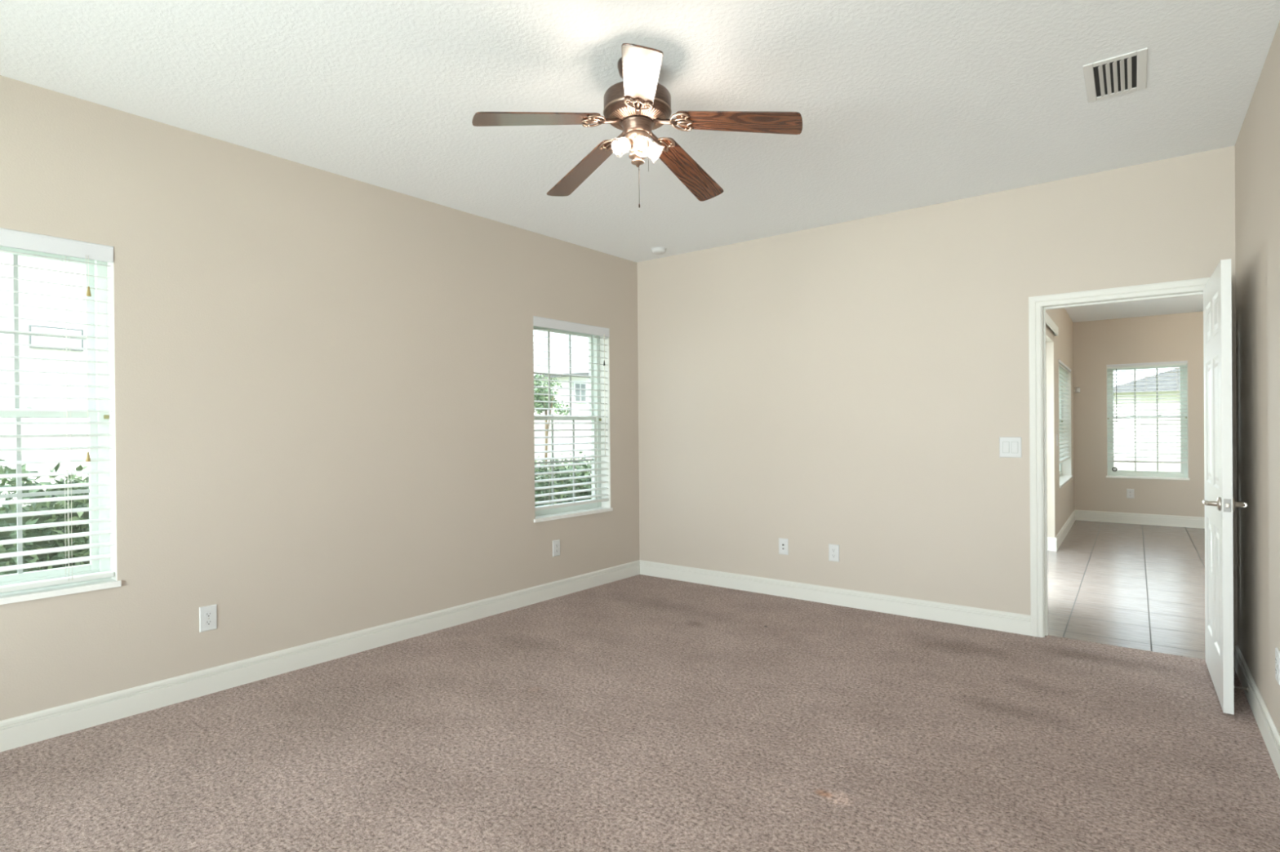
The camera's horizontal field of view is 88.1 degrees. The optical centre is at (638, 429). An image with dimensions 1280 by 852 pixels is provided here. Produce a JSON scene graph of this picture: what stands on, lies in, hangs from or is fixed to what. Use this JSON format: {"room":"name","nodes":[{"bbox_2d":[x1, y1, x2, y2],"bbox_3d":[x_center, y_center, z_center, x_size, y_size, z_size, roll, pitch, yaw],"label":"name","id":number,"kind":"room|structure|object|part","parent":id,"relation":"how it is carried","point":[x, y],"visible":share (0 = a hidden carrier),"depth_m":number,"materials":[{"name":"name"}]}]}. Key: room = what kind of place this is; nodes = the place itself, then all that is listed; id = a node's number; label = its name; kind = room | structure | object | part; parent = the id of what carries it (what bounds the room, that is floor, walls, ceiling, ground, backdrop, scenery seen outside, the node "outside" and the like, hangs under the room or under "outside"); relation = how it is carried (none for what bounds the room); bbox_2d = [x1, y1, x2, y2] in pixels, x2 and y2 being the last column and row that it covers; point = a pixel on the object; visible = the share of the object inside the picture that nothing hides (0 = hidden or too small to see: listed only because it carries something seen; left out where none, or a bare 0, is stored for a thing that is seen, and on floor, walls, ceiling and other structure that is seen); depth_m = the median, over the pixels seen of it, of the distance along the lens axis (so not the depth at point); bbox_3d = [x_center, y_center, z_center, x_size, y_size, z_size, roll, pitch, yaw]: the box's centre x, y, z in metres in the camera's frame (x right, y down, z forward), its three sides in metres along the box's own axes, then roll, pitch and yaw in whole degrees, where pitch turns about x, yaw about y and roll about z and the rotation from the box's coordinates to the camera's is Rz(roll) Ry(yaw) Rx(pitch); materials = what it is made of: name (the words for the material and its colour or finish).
{"room":"empty bedroom","nodes":[
{"label":"empty bedroom","id":0,"kind":"room"},
{"bbox_2d":[0,75,639,720],"bbox_3d":[-2.095,-0.050,3.445,0.200,2.793,6.350,0,0,39],"label":"wall","id":1,"kind":"structure","parent":0,"point":[324,380],"depth_m":3.55,"materials":[{"name":"beige paint"}]},
{"bbox_2d":[0,227,121,604],"bbox_3d":[-2.684,-0.055,2.703,0.194,1.530,0.869,0,0,39],"label":"window","id":2,"kind":"structure","parent":1,"relation":"in","point":[108,564],"depth_m":3.00,"materials":[{"name":"white plastic"}]},
{"bbox_3d":[-2.747,-0.415,2.751,0.028,0.732,0.769,0,0,39],"label":"sash","id":3,"kind":"part","parent":2,"relation":"part of","materials":[{"name":"white plastic"}]},
{"bbox_3d":[-2.717,0.281,2.733,0.028,0.730,0.769,0,0,39],"label":"sash","id":4,"kind":"part","parent":2,"relation":"part of","materials":[{"name":"white plastic"}]},
{"bbox_2d":[0,227,114,592],"bbox_3d":[-2.640,-0.076,2.666,0.084,1.484,0.841,0,0,39],"label":"window blind","id":5,"kind":"object","parent":2,"relation":"attached to","point":[8,237],"visible":1,"depth_m":2.84,"materials":[{"name":"white plastic"}]},
{"bbox_3d":[-2.643,0.655,2.676,0.052,0.022,0.829,0,0,39],"label":"rail","id":6,"kind":"part","parent":5,"relation":"part of","materials":[{"name":"white plastic"}]},
{"bbox_3d":[-2.483,-0.059,2.876,0.056,1.426,0.014,0,0,39],"label":"ladder cord","id":7,"kind":"part","parent":5,"relation":"part of","materials":[{"name":"white fabric"}]},
{"bbox_3d":[-2.411,-0.326,2.893,0.002,0.873,0.002,0,0,12],"label":"pull cord","id":8,"kind":"part","parent":5,"relation":"part of","materials":[{"name":"white plastic"}]},
{"bbox_3d":[-2.409,-0.689,2.898,0.002,0.148,0.002,-1,0,-42],"label":"pull cord","id":9,"kind":"part","parent":5,"relation":"part of","materials":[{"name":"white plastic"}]},
{"bbox_3d":[-2.651,0.697,2.682,0.124,0.026,0.869,0,0,39],"label":"sill","id":10,"kind":"part","parent":2,"relation":"part of","materials":[{"name":"white stone"}]},
{"bbox_2d":[199,604,217,632],"bbox_3d":[-2.113,0.928,3.252,0.008,0.123,0.077,0,0,40],"label":"wall outlet","id":11,"kind":"object","parent":1,"relation":"attached to","point":[208,614],"visible":1,"depth_m":3.25,"materials":[{"name":"white plastic"}]},
{"bbox_2d":[204,611,212,617],"bbox_3d":[-2.111,0.908,3.250,0.002,0.028,0.034,0,0,39],"label":"receptacle","id":12,"kind":"object","parent":11,"relation":"attached to","point":[207,614],"depth_m":3.25,"materials":[{"name":"white plastic"}]},
{"bbox_2d":[204,619,213,626],"bbox_3d":[-2.111,0.948,3.250,0.002,0.028,0.034,0,0,39],"label":"receptacle","id":13,"kind":"object","parent":11,"relation":"attached to","point":[207,622],"depth_m":3.25,"materials":[{"name":"white plastic"}]},
{"bbox_2d":[0,560,639,752],"bbox_3d":[-1.953,1.259,3.438,0.020,0.172,6.200,0,0,39],"label":"baseboard","id":14,"kind":"structure","parent":1,"relation":"attached to","point":[37,726],"depth_m":3.43,"materials":[{"name":"white paint"}]},
{"bbox_2d":[552,539,559,556],"bbox_3d":[-0.626,0.907,5.059,0.008,0.123,0.077,0,0,39],"label":"wall outlet","id":15,"kind":"object","parent":1,"relation":"attached to","point":[556,544],"visible":1,"depth_m":5.05,"materials":[{"name":"white plastic"}]},
{"bbox_2d":[533,315,613,523],"bbox_3d":[-0.570,-0.080,5.272,0.194,1.530,0.864,0,0,39],"label":"window","id":16,"kind":"structure","parent":1,"relation":"in","point":[550,514],"depth_m":5.55,"materials":[{"name":"white plastic"}]},
{"bbox_3d":[-0.633,-0.440,5.320,0.028,0.732,0.764,0,0,39],"label":"sash","id":17,"kind":"part","parent":16,"relation":"part of","materials":[{"name":"white plastic"}]},
{"bbox_3d":[-0.602,0.257,5.302,0.028,0.730,0.764,0,0,39],"label":"sash","id":18,"kind":"part","parent":16,"relation":"part of","materials":[{"name":"white plastic"}]},
{"bbox_2d":[533,315,609,511],"bbox_3d":[-0.526,-0.121,5.235,0.084,1.444,0.836,0,0,39],"label":"window blind","id":19,"kind":"object","parent":16,"relation":"attached to","point":[537,321],"visible":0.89,"depth_m":5.20,"materials":[{"name":"white plastic"}]},
{"bbox_3d":[-0.701,-0.100,5.042,0.056,1.386,0.014,0,0,39],"label":"ladder cord","id":20,"kind":"part","parent":19,"relation":"part of","materials":[{"name":"white fabric"}]},
{"bbox_3d":[-0.529,0.590,5.245,0.052,0.022,0.824,0,0,39],"label":"rail","id":21,"kind":"part","parent":19,"relation":"part of","materials":[{"name":"white plastic"}]},
{"bbox_3d":[-0.370,-0.104,5.444,0.056,1.386,0.014,0,0,39],"label":"ladder cord","id":22,"kind":"part","parent":19,"relation":"part of","materials":[{"name":"white fabric"}]},
{"bbox_3d":[-0.536,0.672,5.252,0.124,0.026,0.864,0,0,39],"label":"sill","id":23,"kind":"part","parent":16,"relation":"part of","materials":[{"name":"white stone"}]},
{"bbox_2d":[0,520,1279,851],"bbox_3d":[2.015,1.335,4.301,5.750,0.150,12.547,0,0,37],"label":"floor","id":24,"kind":"structure","parent":0,"point":[639,713],"depth_m":2.72,"materials":[{"name":"beige carpet"}]},
{"bbox_2d":[0,0,1279,262],"bbox_3d":[-1.334,-1.547,1.070,4.497,0.200,9.200,0,0,37],"label":"ceiling","id":25,"kind":"structure","parent":0,"point":[902,104],"depth_m":2.82,"materials":[{"name":"white paint"}]},
{"bbox_2d":[471,43,802,208],"bbox_3d":[0.024,-1.174,2.682,1.281,0.576,1.230,0,0,37],"label":"ceiling fan","id":26,"kind":"object","parent":25,"relation":"hanging from","point":[637,105],"visible":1,"depth_m":2.57,"materials":[{"name":"brown wood"}]},
{"bbox_3d":[-0.384,-1.179,2.513,0.485,0.006,0.131,-10,7,-19],"label":"blade","id":27,"kind":"part","parent":26,"relation":"part of","materials":[{"name":"brown wood"}]},
{"bbox_3d":[-0.247,-1.162,2.964,0.131,0.006,0.485,-14,-3,-39],"label":"blade","id":28,"kind":"part","parent":26,"relation":"part of","materials":[{"name":"brown wood"}]},
{"bbox_3d":[-0.064,-1.122,2.621,0.039,0.041,0.050,0,0,37],"label":"bulb","id":29,"kind":"part","parent":26,"relation":"part of","materials":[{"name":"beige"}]},
{"bbox_2d":[624,138,633,148],"bbox_3d":[-0.034,-1.139,2.630,0.042,0.042,0.037,-1,0,-15],"label":"bulb","id":30,"kind":"object","parent":26,"relation":"attached to","point":[628,143],"depth_m":2.62,"materials":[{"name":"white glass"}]},
{"bbox_3d":[0.012,-1.115,2.588,0.045,0.046,0.041,0,0,37],"label":"bulb","id":31,"kind":"part","parent":26,"relation":"part of","materials":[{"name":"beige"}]},
{"bbox_3d":[0.007,-1.190,2.242,0.131,0.006,0.485,10,7,-3],"label":"blade","id":32,"kind":"part","parent":26,"relation":"part of","materials":[{"name":"brown wood"}]},
{"bbox_2d":[644,142,650,151],"bbox_3d":[0.029,-1.139,2.661,0.042,0.042,0.037,-1,0,-10],"label":"bulb","id":33,"kind":"object","parent":26,"relation":"attached to","point":[648,145],"depth_m":2.65,"materials":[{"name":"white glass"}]},
{"bbox_3d":[0.059,-1.124,2.668,0.041,0.041,0.048,0,0,37],"label":"bulb","id":34,"kind":"part","parent":26,"relation":"part of","materials":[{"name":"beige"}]},
{"bbox_3d":[0.223,-1.162,2.976,0.131,0.006,0.485,-13,-19,32],"label":"blade","id":35,"kind":"part","parent":26,"relation":"part of","materials":[{"name":"brown wood"}]},
{"bbox_3d":[0.382,-1.178,2.532,0.485,0.006,0.131,10,-8,16],"label":"blade","id":36,"kind":"part","parent":26,"relation":"part of","materials":[{"name":"brown wood"}]},
{"bbox_2d":[650,247,666,254],"bbox_3d":[0.165,-1.453,5.390,0.128,0.036,0.128,0,0,37],"label":"smoke detector","id":37,"kind":"object","parent":25,"relation":"attached to","point":[657,251],"visible":1,"depth_m":5.35,"materials":[{"name":"white plastic"}]},
{"bbox_2d":[1082,48,1147,102],"bbox_3d":[2.000,-1.474,2.774,0.210,0.010,0.380,0,0,37],"label":"ceiling vent","id":38,"kind":"object","parent":25,"relation":"in","point":[1118,75],"visible":1,"depth_m":2.76,"materials":[{"name":"white metal"}]},
{"bbox_2d":[637,146,1237,666],"bbox_3d":[2.111,-0.088,4.324,5.610,2.793,0.120,0,0,37],"label":"wall","id":39,"kind":"structure","parent":0,"point":[855,386],"depth_m":4.55,"materials":[{"name":"beige paint"}]},
{"bbox_2d":[778,537,788,555],"bbox_3d":[1.095,0.886,5.011,0.077,0.123,0.014,0,0,37],"label":"jack plate","id":40,"kind":"object","parent":39,"relation":"attached to","point":[783,543],"visible":1,"depth_m":5.01,"materials":[{"name":"white plastic"}]},
{"bbox_2d":[828,543,839,562],"bbox_3d":[1.411,0.891,4.778,0.077,0.123,0.008,0,0,37],"label":"wall outlet","id":41,"kind":"object","parent":39,"relation":"attached to","point":[833,549],"visible":1,"depth_m":4.78,"materials":[{"name":"white plastic"}]},
{"bbox_2d":[640,560,1031,635],"bbox_3d":[1.203,1.229,4.933,2.992,0.172,0.015,0,0,37],"label":"baseboard","id":42,"kind":"structure","parent":39,"relation":"attached to","point":[1003,621],"depth_m":4.69,"materials":[{"name":"white paint"}]},
{"bbox_2d":[999,436,1022,457],"bbox_3d":[2.304,0.110,4.100,0.121,0.127,0.010,0,0,37],"label":"light switch","id":43,"kind":"object","parent":39,"relation":"attached to","point":[1009,446],"visible":1,"depth_m":4.10,"materials":[{"name":"white plastic"}]},
{"bbox_2d":[1028,277,1209,637],"bbox_3d":[2.791,0.238,3.807,0.920,2.094,0.138,0,0,37],"label":"trim","id":44,"kind":"structure","parent":39,"relation":"attached to","point":[1037,305],"depth_m":4.00,"materials":[{"name":"white paint"}]},
{"bbox_3d":[2.412,0.230,4.015,0.064,2.074,0.018,0,0,37],"label":"casing leg","id":45,"kind":"part","parent":44,"relation":"part of","materials":[{"name":"white paint"}]},
{"bbox_2d":[1201,258,1248,715],"bbox_3d":[2.819,0.249,3.224,0.153,1.998,0.800,0,0,36],"label":"door","id":46,"kind":"structure","parent":39,"relation":"in","point":[1219,503],"depth_m":2.99,"materials":[{"name":"white paint"}]},
{"bbox_3d":[2.608,0.333,3.042,0.027,0.022,0.130,0,0,36],"label":"lever handle","id":47,"kind":"part","parent":46,"relation":"part of","materials":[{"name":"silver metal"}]},
{"bbox_3d":[2.589,0.334,2.909,0.025,0.057,0.001,0,0,36],"label":"latch plate","id":48,"kind":"part","parent":46,"relation":"part of","materials":[{"name":"silver metal"}]},
{"bbox_3d":[2.710,0.333,2.967,0.027,0.022,0.130,0,0,36],"label":"lever handle","id":49,"kind":"part","parent":46,"relation":"part of","materials":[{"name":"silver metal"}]},
{"bbox_2d":[1045,308,1074,537],"bbox_3d":[4.101,-0.072,6.736,0.200,2.715,6.127,0,0,37],"label":"wall","id":50,"kind":"structure","parent":0,"point":[1060,501],"depth_m":6.96,"materials":[{"name":"beige paint"}]},
{"bbox_2d":[1045,312,1058,336],"bbox_3d":[3.616,-1.000,5.900,0.036,0.085,2.340,0,0,37],"label":"blind valance","id":51,"kind":"object","parent":50,"relation":"attached to","point":[1049,322],"visible":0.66,"depth_m":6.29,"materials":[{"name":"white paint"}]},
{"bbox_2d":[1047,510,1075,551],"bbox_3d":[5.046,1.185,7.898,0.125,0.172,2.752,0,0,37],"label":"baseboard","id":52,"kind":"structure","parent":50,"relation":"attached to","point":[1053,544],"depth_m":7.22,"materials":[{"name":"white paint"}]},
{"bbox_2d":[1058,371,1072,488],"bbox_3d":[5.043,-0.071,7.963,0.194,1.409,1.764,0,0,37],"label":"window","id":53,"kind":"structure","parent":50,"relation":"in","point":[1065,476],"depth_m":8.63,"materials":[{"name":"white plastic"}]},
{"bbox_3d":[5.008,0.221,7.992,0.028,0.697,1.664,0,0,37],"label":"sash","id":54,"kind":"part","parent":53,"relation":"part of","materials":[{"name":"white plastic"}]},
{"bbox_3d":[4.995,-0.082,7.999,0.075,1.387,1.740,0,0,37],"label":"frame","id":55,"kind":"part","parent":53,"relation":"part of","materials":[{"name":"white plastic"}]},
{"bbox_2d":[1058,359,1071,463],"bbox_3d":[5.083,-0.199,7.932,0.074,1.150,1.736,0,0,37],"label":"window blind","id":56,"kind":"object","parent":53,"relation":"attached to","point":[1064,369],"visible":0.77,"depth_m":8.05,"materials":[{"name":"white plastic"}]},
{"bbox_3d":[4.660,-0.175,7.379,0.056,1.092,0.014,0,0,37],"label":"ladder cord","id":57,"kind":"part","parent":56,"relation":"part of","materials":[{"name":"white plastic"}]},
{"bbox_3d":[5.082,0.365,7.938,0.052,0.022,1.724,0,0,37],"label":"rail","id":58,"kind":"part","parent":56,"relation":"part of","materials":[{"name":"white plastic"}]},
{"bbox_3d":[5.495,-0.185,8.493,0.056,1.092,0.014,0,0,37],"label":"ladder cord","id":59,"kind":"part","parent":56,"relation":"part of","materials":[{"name":"white fabric"}]},
{"bbox_3d":[5.076,0.620,7.944,0.124,0.026,1.764,0,0,37],"label":"sill","id":60,"kind":"part","parent":53,"relation":"part of","materials":[{"name":"white stone"}]},
{"bbox_2d":[1064,294,1203,322],"bbox_3d":[5.113,-1.575,5.964,2.761,0.278,6.127,0,0,37],"label":"ceiling","id":61,"kind":"structure","parent":0,"point":[1193,304],"depth_m":7.96,"materials":[{"name":"white paint"}]},
{"bbox_2d":[1073,311,1204,517],"bbox_3d":[6.984,-0.100,8.279,2.561,2.715,0.200,0,0,37],"label":"wall","id":62,"kind":"structure","parent":0,"point":[1097,344],"depth_m":8.61,"materials":[{"name":"beige paint"}]},
{"bbox_2d":[1073,387,1079,392],"bbox_3d":[5.916,-0.531,8.924,0.069,0.070,0.057,0,0,15],"label":"sensor","id":63,"kind":"object","parent":62,"relation":"attached to","point":[1077,389],"visible":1,"depth_m":8.90,"materials":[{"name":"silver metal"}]},
{"bbox_2d":[1126,488,1133,498],"bbox_3d":[6.393,0.833,8.600,0.077,0.123,0.008,0,0,37],"label":"wall outlet","id":64,"kind":"object","parent":62,"relation":"attached to","point":[1130,492],"visible":1,"depth_m":8.60,"materials":[{"name":"white plastic"}]},
{"bbox_2d":[1075,510,1204,528],"bbox_3d":[6.849,1.169,8.256,2.361,0.172,0.015,0,0,37],"label":"baseboard","id":65,"kind":"structure","parent":62,"relation":"attached to","point":[1081,515],"depth_m":8.52,"materials":[{"name":"white paint"}]},
{"bbox_2d":[1106,360,1189,480],"bbox_3d":[6.572,-0.113,8.566,0.851,1.494,0.194,0,0,37],"label":"window","id":66,"kind":"structure","parent":62,"relation":"in","point":[1183,474],"depth_m":8.55,"materials":[{"name":"white plastic"}]},
{"bbox_2d":[1111,466,1117,471],"bbox_3d":[6.327,0.529,8.793,0.060,0.060,0.001,0,0,37],"label":"window sticker","id":67,"kind":"object","parent":66,"relation":"attached to","point":[1114,468],"visible":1,"depth_m":8.79,"materials":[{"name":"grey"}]},
{"bbox_3d":[6.616,-0.484,8.627,0.751,0.677,0.028,0,0,37],"label":"sash","id":68,"kind":"part","parent":66,"relation":"part of","materials":[{"name":"white plastic"}]},
{"bbox_2d":[1106,360,1187,463],"bbox_3d":[6.539,-0.215,8.522,0.823,1.285,0.080,0,0,37],"label":"window blind","id":69,"kind":"object","parent":66,"relation":"attached to","point":[1179,362],"visible":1,"depth_m":8.51,"materials":[{"name":"white plastic"}]},
{"bbox_3d":[6.293,-0.194,8.718,0.014,1.227,0.056,0,0,37],"label":"ladder cord","id":70,"kind":"part","parent":69,"relation":"part of","materials":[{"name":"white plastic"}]},
{"bbox_3d":[6.545,-0.196,8.530,0.014,1.227,0.056,0,0,37],"label":"ladder cord","id":71,"kind":"part","parent":69,"relation":"part of","materials":[{"name":"white fabric"}]},
{"bbox_3d":[6.550,0.416,8.531,0.811,0.022,0.052,0,0,37],"label":"rail","id":72,"kind":"part","parent":69,"relation":"part of","materials":[{"name":"white plastic"}]},
{"bbox_3d":[6.796,-0.198,8.341,0.014,1.227,0.056,0,0,37],"label":"ladder cord","id":73,"kind":"part","parent":69,"relation":"part of","materials":[{"name":"white fabric"}]},
{"bbox_3d":[6.603,0.196,8.603,0.751,0.749,0.028,0,0,37],"label":"sash","id":74,"kind":"part","parent":66,"relation":"part of","materials":[{"name":"white plastic"}]},
{"bbox_3d":[6.558,0.621,8.540,0.851,0.026,0.124,0,0,37],"label":"sill","id":75,"kind":"part","parent":66,"relation":"part of","materials":[{"name":"white stone"}]},
{"bbox_2d":[1235,21,1279,734],"bbox_3d":[1.293,-0.071,0.913,0.120,2.793,6.320,0,0,37],"label":"wall","id":76,"kind":"structure","parent":0,"point":[1257,145],"depth_m":2.82,"materials":[{"name":"beige paint"}]},
{"bbox_2d":[1233,686,1248,692],"bbox_3d":[2.773,1.195,3.064,0.076,0.022,0.022,0,0,37],"label":"door stop","id":77,"kind":"object","parent":76,"relation":"attached to","point":[1246,689],"visible":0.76,"depth_m":3.05,"materials":[{"name":"grey metal"}]},
{"bbox_2d":[1234,644,1279,778],"bbox_3d":[1.286,1.239,1.005,0.015,0.172,6.200,0,0,37],"label":"baseboard","id":78,"kind":"structure","parent":76,"relation":"attached to","point":[1268,729],"depth_m":2.78,"materials":[{"name":"white paint"}]},
{"bbox_2d":[1275,647,1279,684],"bbox_3d":[2.393,0.886,2.478,0.008,0.123,0.077,0,0,37],"label":"wall outlet","id":79,"kind":"object","parent":76,"relation":"attached to","point":[1277,651],"visible":1,"depth_m":2.47,"materials":[{"name":"white plastic"}]},
{"label":"outside","id":80,"kind":"structure","parent":0,"visible":0},
{"bbox_3d":[3.013,1.536,9.837,80.000,0.100,70.000,0,0,37],"label":"ground","id":81,"kind":"structure","parent":80,"visible":0},
{"bbox_2d":[0,253,88,506],"bbox_3d":[-13.498,-2.176,9.437,8.900,7.600,10.600,0,0,37],"label":"house","id":82,"kind":"structure","parent":81,"relation":"on","point":[5,270],"depth_m":9.47,"materials":[{"name":"white paint"}]},
{"bbox_3d":[-8.399,-1.318,9.558,0.005,0.270,0.550,0,0,37],"label":"pane","id":83,"kind":"part","parent":82,"relation":"part of","materials":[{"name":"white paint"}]},
{"bbox_2d":[0,459,89,575],"bbox_3d":[-3.867,0.857,3.862,1.078,1.406,3.514,0,0,37],"label":"hedge","id":84,"kind":"object","parent":81,"relation":"on","point":[53,505],"visible":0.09,"depth_m":3.88,"materials":[{"name":"green plant"}]},
{"bbox_2d":[533,374,568,465],"bbox_3d":[-2.203,0.059,16.153,1.091,2.910,1.062,-1,0,-11],"label":"tree","id":85,"kind":"object","parent":81,"relation":"on","point":[538,390],"visible":0.66,"depth_m":16.04,"materials":[{"name":"green plant"}]},
{"bbox_3d":[-2.210,-0.829,16.151,1.091,1.135,1.062,-1,0,-11],"label":"crown","id":86,"kind":"part","parent":85,"relation":"part of","materials":[{"name":"green plant"}]},
{"bbox_2d":[533,372,591,479],"bbox_3d":[-2.399,-0.561,25.097,9.650,4.100,11.650,0,0,37],"label":"house","id":87,"kind":"structure","parent":81,"relation":"on","point":[564,384],"depth_m":18.34,"materials":[{"name":"white paint"}]},
{"bbox_3d":[-1.628,-1.040,18.583,0.005,0.480,0.420,0,0,37],"label":"pane","id":88,"kind":"part","parent":87,"relation":"part of","materials":[{"name":"grey glass"}]},
{"bbox_2d":[534,451,591,506],"bbox_3d":[0.367,0.873,9.504,1.067,1.276,6.805,0,0,37],"label":"hedge","id":89,"kind":"object","parent":81,"relation":"on","point":[584,466],"visible":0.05,"depth_m":7.38,"materials":[{"name":"green plant"}]},
{"bbox_2d":[1113,367,1179,471],"bbox_3d":[17.237,-0.497,15.402,10.700,3.700,6.800,0,0,37],"label":"house","id":90,"kind":"structure","parent":81,"relation":"on","point":[1174,370],"depth_m":15.61,"materials":[{"name":"beige paint"}]},
{"bbox_2d":[1113,403,1180,471],"bbox_3d":[9.223,0.455,11.459,12.120,1.950,0.120,0,0,37],"label":"fence","id":91,"kind":"object","parent":81,"relation":"on","point":[1165,467],"visible":0.09,"depth_m":11.61,"materials":[{"name":"white plastic"}]},
{"bbox_3d":[9.214,0.465,11.447,12.000,1.830,0.070,0,0,37],"label":"fence rail","id":92,"kind":"part","parent":91,"relation":"part of","materials":[{"name":"white plastic"}]}
]}

